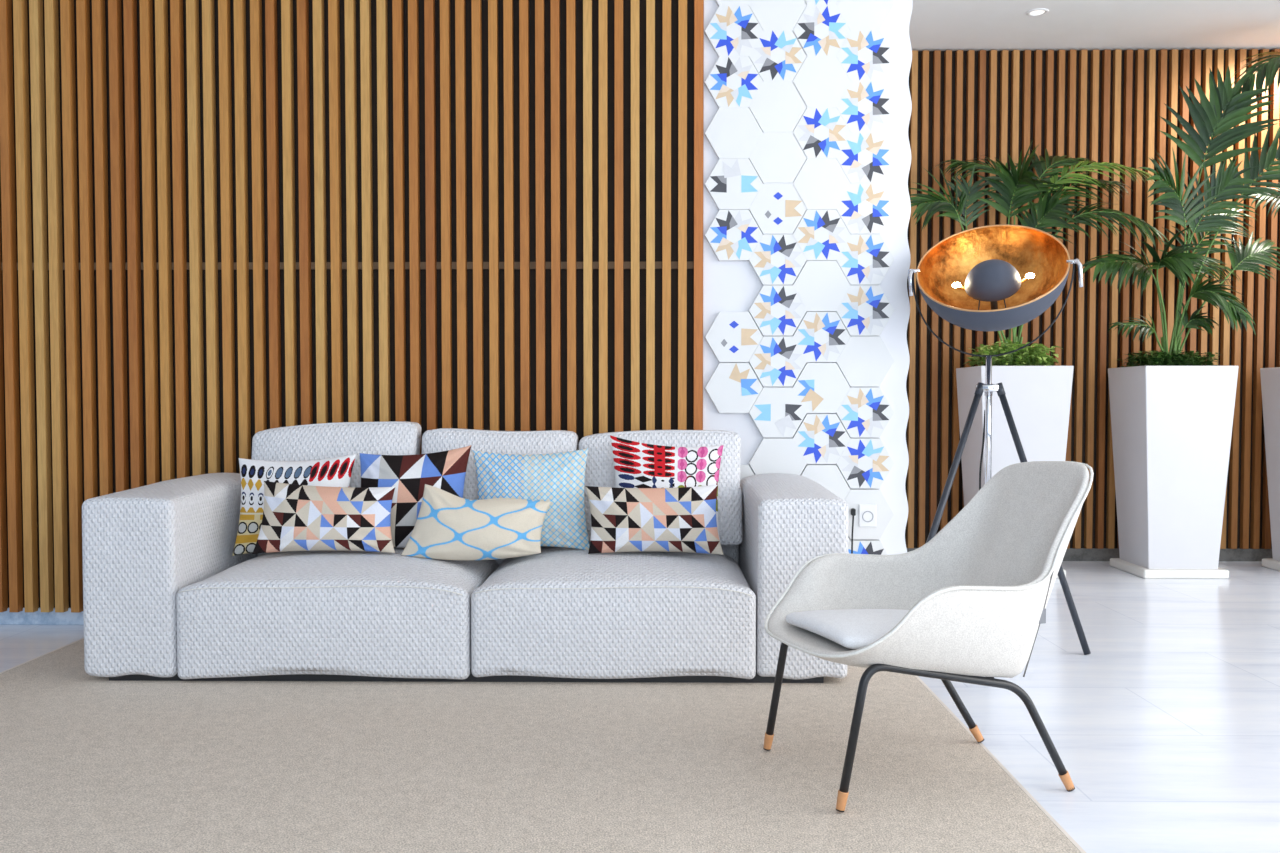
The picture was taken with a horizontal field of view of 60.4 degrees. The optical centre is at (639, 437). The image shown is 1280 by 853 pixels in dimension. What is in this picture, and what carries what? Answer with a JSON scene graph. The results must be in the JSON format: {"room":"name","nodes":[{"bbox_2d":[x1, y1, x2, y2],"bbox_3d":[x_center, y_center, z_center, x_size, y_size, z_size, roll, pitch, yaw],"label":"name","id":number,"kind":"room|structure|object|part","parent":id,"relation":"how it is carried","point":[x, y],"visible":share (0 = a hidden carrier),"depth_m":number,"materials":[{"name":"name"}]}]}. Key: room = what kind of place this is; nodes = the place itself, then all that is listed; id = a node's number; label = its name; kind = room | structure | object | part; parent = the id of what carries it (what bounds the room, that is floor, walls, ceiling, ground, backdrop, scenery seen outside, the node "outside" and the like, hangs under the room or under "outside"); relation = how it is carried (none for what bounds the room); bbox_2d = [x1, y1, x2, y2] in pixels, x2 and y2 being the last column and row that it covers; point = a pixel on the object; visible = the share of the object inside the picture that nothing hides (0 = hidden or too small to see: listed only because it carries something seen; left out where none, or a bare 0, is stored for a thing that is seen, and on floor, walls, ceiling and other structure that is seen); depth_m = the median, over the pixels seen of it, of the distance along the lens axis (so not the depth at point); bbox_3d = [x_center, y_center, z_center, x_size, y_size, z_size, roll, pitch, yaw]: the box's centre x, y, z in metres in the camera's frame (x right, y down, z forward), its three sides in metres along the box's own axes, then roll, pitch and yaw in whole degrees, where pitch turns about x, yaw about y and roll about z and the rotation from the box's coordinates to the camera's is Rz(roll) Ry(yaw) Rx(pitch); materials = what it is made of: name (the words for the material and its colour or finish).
{"room":"lobby","nodes":[
{"label":"lobby","id":0,"kind":"room"},
{"bbox_2d":[0,0,912,611],"bbox_3d":[-1.618,-0.814,5.399,5.817,3.460,0.269,0,2,1],"label":"wall","id":1,"kind":"structure","parent":0,"point":[223,223],"depth_m":5.28,"materials":[{"name":"brown wood"}]},
{"bbox_2d":[0,607,83,624],"bbox_3d":[-2.115,0.876,5.386,4.824,0.082,0.024,0,2,1],"label":"baseboard","id":2,"kind":"structure","parent":1,"relation":"attached to","point":[38,617],"depth_m":5.39,"materials":[{"name":"stone"}]},
{"bbox_3d":[0.279,-0.845,5.271,0.043,3.390,0.069,0,2,1],"label":"post","id":3,"kind":"part","parent":1,"relation":"part of","materials":[{"name":"orange wood"}]},
{"bbox_2d":[705,0,894,554],"bbox_3d":[0.761,-0.771,5.237,0.913,3.010,0.028,0,2,1],"label":"tile panel","id":4,"kind":"object","parent":1,"relation":"attached to","point":[760,46],"visible":0.85,"depth_m":5.22,"materials":[{"name":"tile"}]},
{"bbox_2d":[851,508,855,553],"bbox_3d":[1.014,0.627,5.237,0.023,0.575,0.068,0,2,11],"label":"power cord","id":5,"kind":"object","parent":4,"relation":"attached to","point":[853,511],"visible":0.58,"depth_m":5.22,"materials":[{"name":"black plastic"}]},
{"bbox_2d":[859,504,876,526],"bbox_3d":[1.088,0.373,5.254,0.084,0.110,0.012,0,2,1],"label":"wall socket","id":6,"kind":"object","parent":4,"relation":"attached to","point":[867,512],"visible":1,"depth_m":5.25,"materials":[{"name":"white plastic"}]},
{"bbox_2d":[0,561,1279,852],"bbox_3d":[1.480,1.085,2.218,12.100,0.120,11.400,0,2,1],"label":"floor","id":7,"kind":"structure","parent":0,"point":[1166,735],"depth_m":3.95,"materials":[{"name":"white wood"}]},
{"bbox_2d":[0,638,1085,852],"bbox_3d":[-0.752,0.998,2.876,3.662,0.010,4.460,0,2,1],"label":"rug","id":8,"kind":"object","parent":7,"relation":"on","point":[89,764],"visible":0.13,"depth_m":3.23,"materials":[{"name":"beige carpet"}]},
{"bbox_2d":[82,473,847,682],"bbox_3d":[-0.672,0.556,4.707,2.978,0.748,1.029,0,2,1],"label":"sofa","id":9,"kind":"object","parent":8,"relation":"on","point":[166,597],"visible":0.82,"depth_m":4.22,"materials":[{"name":"white fabric"}]},
{"bbox_3d":[-1.974,0.548,4.734,0.374,0.734,1.000,0,2,1],"label":"arm","id":10,"kind":"part","parent":9,"relation":"part of","materials":[{"name":"white fabric"}]},
{"bbox_2d":[232,454,355,555],"bbox_3d":[-1.497,0.290,4.764,0.519,0.438,0.184,0,2,1],"label":"throw pillow","id":11,"kind":"object","parent":9,"relation":"on","point":[337,471],"visible":0.42,"depth_m":4.74,"materials":[{"name":"fabric"}]},
{"bbox_2d":[252,481,394,553],"bbox_3d":[-1.316,0.334,4.598,0.599,0.300,0.182,0,2,1],"label":"throw pillow","id":12,"kind":"object","parent":9,"relation":"on","point":[295,517],"visible":1,"depth_m":4.55,"materials":[{"name":"fabric"}]},
{"bbox_2d":[251,421,421,486],"bbox_3d":[-1.377,0.199,4.967,0.746,0.541,0.267,0,2,1],"label":"cushion","id":13,"kind":"object","parent":9,"relation":"on","point":[307,442],"visible":0.41,"depth_m":4.92,"materials":[{"name":"white fabric"}]},
{"bbox_3d":[-1.218,0.703,4.641,1.133,0.441,0.872,0,2,1],"label":"seat","id":14,"kind":"part","parent":9,"relation":"part of","materials":[{"name":"white fabric"}]},
{"bbox_2d":[360,445,471,547],"bbox_3d":[-0.990,0.266,4.759,0.511,0.463,0.179,0,2,1],"label":"throw pillow","id":15,"kind":"object","parent":9,"relation":"on","point":[444,470],"visible":0.52,"depth_m":4.73,"materials":[{"name":"fabric"}]},
{"bbox_2d":[401,484,550,559],"bbox_3d":[-0.682,0.353,4.586,0.617,0.311,0.194,0,2,1],"label":"throw pillow","id":16,"kind":"object","parent":9,"relation":"on","point":[448,526],"visible":1,"depth_m":4.53,"materials":[{"name":"fabric"}]},
{"bbox_3d":[-0.660,0.566,5.142,2.233,0.640,0.160,0,2,1],"label":"backrest","id":17,"kind":"part","parent":9,"relation":"part of","materials":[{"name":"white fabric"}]},
{"bbox_2d":[422,428,577,499],"bbox_3d":[-0.633,0.215,4.953,0.701,0.509,0.260,0,2,1],"label":"cushion","id":18,"kind":"object","parent":9,"relation":"on","point":[442,439],"visible":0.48,"depth_m":4.92,"materials":[{"name":"white fabric"}]},
{"bbox_2d":[473,448,589,549],"bbox_3d":[-0.470,0.271,4.753,0.521,0.446,0.178,0,2,1],"label":"throw pillow","id":19,"kind":"object","parent":9,"relation":"on","point":[558,479],"visible":0.71,"depth_m":4.71,"materials":[{"name":"fabric"}]},
{"bbox_3d":[-0.097,0.699,4.625,1.096,0.434,0.872,0,2,1],"label":"seat","id":20,"kind":"part","parent":9,"relation":"part of","materials":[{"name":"white fabric"}]},
{"bbox_2d":[585,485,723,554],"bbox_3d":[0.058,0.342,4.578,0.579,0.286,0.177,0,2,1],"label":"throw pillow","id":21,"kind":"object","parent":9,"relation":"on","point":[681,519],"visible":1,"depth_m":4.53,"materials":[{"name":"fabric"}]},
{"bbox_2d":[579,430,741,544],"bbox_3d":[0.088,0.219,4.943,0.729,0.502,0.260,0,2,1],"label":"cushion","id":22,"kind":"object","parent":9,"relation":"on","point":[599,470],"visible":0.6,"depth_m":4.89,"materials":[{"name":"white fabric"}]},
{"bbox_2d":[610,435,723,543],"bbox_3d":[0.116,0.240,4.748,0.494,0.496,0.181,0,2,1],"label":"throw pillow","id":23,"kind":"object","parent":9,"relation":"on","point":[636,464],"visible":0.43,"depth_m":4.72,"materials":[{"name":"fabric"}]},
{"bbox_3d":[0.636,0.550,4.698,0.360,0.734,1.000,0,2,1],"label":"arm","id":24,"kind":"part","parent":9,"relation":"part of","materials":[{"name":"white fabric"}]},
{"bbox_2d":[763,461,1093,811],"bbox_3d":[0.841,0.532,3.233,0.907,0.918,0.679,-1,2,-19],"label":"armchair","id":25,"kind":"object","parent":8,"relation":"on","point":[968,604],"visible":1,"depth_m":3.19,"materials":[{"name":"white fabric"}]},
{"bbox_3d":[0.742,0.776,3.436,0.716,0.394,0.089,0,2,-9],"label":"leg frame","id":26,"kind":"part","parent":25,"relation":"part of","materials":[{"name":"black metal"}]},
{"bbox_3d":[0.867,0.796,3.006,0.733,0.405,0.055,-1,2,-16],"label":"leg frame","id":27,"kind":"part","parent":25,"relation":"part of","materials":[{"name":"black metal"}]},
{"bbox_2d":[908,224,1090,654],"bbox_3d":[1.513,-0.031,5.075,0.877,1.930,0.757,0,2,1],"label":"floor lamp","id":28,"kind":"object","parent":7,"relation":"on","point":[1003,276],"visible":0.95,"depth_m":4.99,"materials":[{"name":"metal"}]},
{"bbox_3d":[1.252,-0.715,5.079,0.024,0.127,0.039,1,2,24],"label":"handle","id":29,"kind":"part","parent":28,"relation":"part of","materials":[{"name":"silver metal"}]},
{"bbox_3d":[1.311,0.356,4.848,0.524,1.162,0.029,-1,2,-28],"label":"leg","id":30,"kind":"part","parent":28,"relation":"part of","materials":[{"name":"metal"}]},
{"bbox_3d":[1.459,-0.703,5.071,0.039,0.024,0.024,1,2,22],"label":"bulb","id":31,"kind":"part","parent":28,"relation":"part of","materials":[{"name":"white glass"}]},
{"bbox_3d":[1.658,0.343,5.242,0.029,1.161,0.459,1,2,18],"label":"leg","id":32,"kind":"part","parent":28,"relation":"part of","materials":[{"name":"metal"}]},
{"bbox_3d":[1.607,-0.712,5.005,0.241,0.200,0.215,0,2,1],"label":"bulb","id":33,"kind":"part","parent":28,"relation":"part of","materials":[{"name":"grey metal"}]},
{"bbox_3d":[1.586,-0.733,4.976,0.644,0.515,0.564,0,2,1],"label":"lamp shade","id":34,"kind":"part","parent":28,"relation":"part of","materials":[{"name":"grey metal"}]},
{"bbox_3d":[1.766,-0.732,4.980,0.039,0.024,0.024,1,2,22],"label":"bulb","id":35,"kind":"part","parent":28,"relation":"part of","materials":[{"name":"white glass"}]},
{"bbox_3d":[1.774,0.356,4.845,0.419,1.160,0.029,1,2,36],"label":"leg","id":36,"kind":"part","parent":28,"relation":"part of","materials":[{"name":"metal"}]},
{"bbox_3d":[1.918,-0.719,4.809,0.044,0.128,0.024,2,3,45],"label":"handle","id":37,"kind":"part","parent":28,"relation":"part of","materials":[{"name":"silver metal"}]},
{"bbox_2d":[956,366,1073,577],"bbox_3d":[2.369,0.207,7.021,0.566,1.310,0.566,0,2,1],"label":"planter","id":38,"kind":"object","parent":7,"relation":"on","point":[1038,397],"visible":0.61,"depth_m":6.75,"materials":[{"name":"ceramic"}]},
{"bbox_2d":[964,339,1062,366],"bbox_3d":[2.360,-0.503,6.989,0.556,0.219,0.554,0,2,1],"label":"ground cover","id":39,"kind":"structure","parent":38,"relation":"on","point":[1035,356],"depth_m":6.83,"materials":[{"name":"green plant"}]},
{"bbox_3d":[2.369,0.182,7.020,0.566,1.260,0.566,0,2,1],"label":"pot","id":40,"kind":"part","parent":38,"relation":"part of","materials":[{"name":"white ceramic"}]},
{"bbox_2d":[908,140,1172,365],"bbox_3d":[2.474,-1.154,6.901,1.768,1.498,0.944,0,2,1],"label":"palm","id":41,"kind":"object","parent":38,"relation":"in","point":[1018,184],"visible":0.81,"depth_m":6.84,"materials":[{"name":"green plant"}]},
{"bbox_2d":[1108,366,1238,578],"bbox_3d":[3.369,0.207,7.007,0.566,1.310,0.566,0,2,1],"label":"planter","id":42,"kind":"object","parent":7,"relation":"on","point":[1171,426],"visible":1,"depth_m":6.77,"materials":[{"name":"ceramic"}]},
{"bbox_2d":[1117,350,1219,366],"bbox_3d":[3.368,-0.469,6.984,0.524,0.175,0.529,0,2,1],"label":"ground cover","id":43,"kind":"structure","parent":42,"relation":"on","point":[1190,358],"depth_m":6.83,"materials":[{"name":"green plant"}]},
{"bbox_2d":[1076,65,1279,363],"bbox_3d":[3.469,-1.355,6.832,1.572,1.904,0.714,-1,2,-28],"label":"palm","id":44,"kind":"object","parent":43,"relation":"in","point":[1208,118],"visible":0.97,"depth_m":6.85,"materials":[{"name":"green plant"}]},
{"bbox_2d":[1260,367,1279,570],"bbox_3d":[4.368,0.207,6.993,0.566,1.310,0.566,0,2,1],"label":"planter","id":45,"kind":"object","parent":7,"relation":"on","point":[1270,377],"visible":1,"depth_m":7.16,"materials":[{"name":"ceramic"}]},
{"bbox_2d":[1224,52,1279,216],"bbox_3d":[4.004,-1.429,6.930,0.768,2.046,0.439,-1,2,-27],"label":"palm","id":46,"kind":"object","parent":45,"relation":"in","point":[1266,71],"visible":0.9,"depth_m":6.82,"materials":[{"name":"green plant"}]},
{"bbox_2d":[905,49,1279,548],"bbox_3d":[4.154,-0.887,7.536,6.900,3.460,0.244,0,2,1],"label":"wall","id":47,"kind":"structure","parent":0,"point":[1106,105],"depth_m":7.44,"materials":[{"name":"brown wood"}]},
{"bbox_2d":[907,548,1272,560],"bbox_3d":[4.152,0.801,7.516,6.900,0.088,0.024,0,2,1],"label":"baseboard","id":48,"kind":"structure","parent":47,"relation":"attached to","point":[1072,554],"depth_m":7.52,"materials":[{"name":"grey stone"}]},
{"bbox_2d":[909,0,1279,50],"bbox_3d":[1.480,-2.508,2.096,12.100,0.150,11.400,0,2,1],"label":"ceiling","id":49,"kind":"structure","parent":0,"point":[943,25],"depth_m":6.92,"materials":[{"name":"white paint"}]},
{"bbox_2d":[1026,8,1048,16],"bbox_3d":[2.419,-2.586,6.693,0.132,0.006,0.132,0,2,1],"label":"recessed light","id":50,"kind":"object","parent":49,"relation":"in","point":[1039,11],"visible":1,"depth_m":6.69,"materials":[{"name":"white plastic"}]}
]}

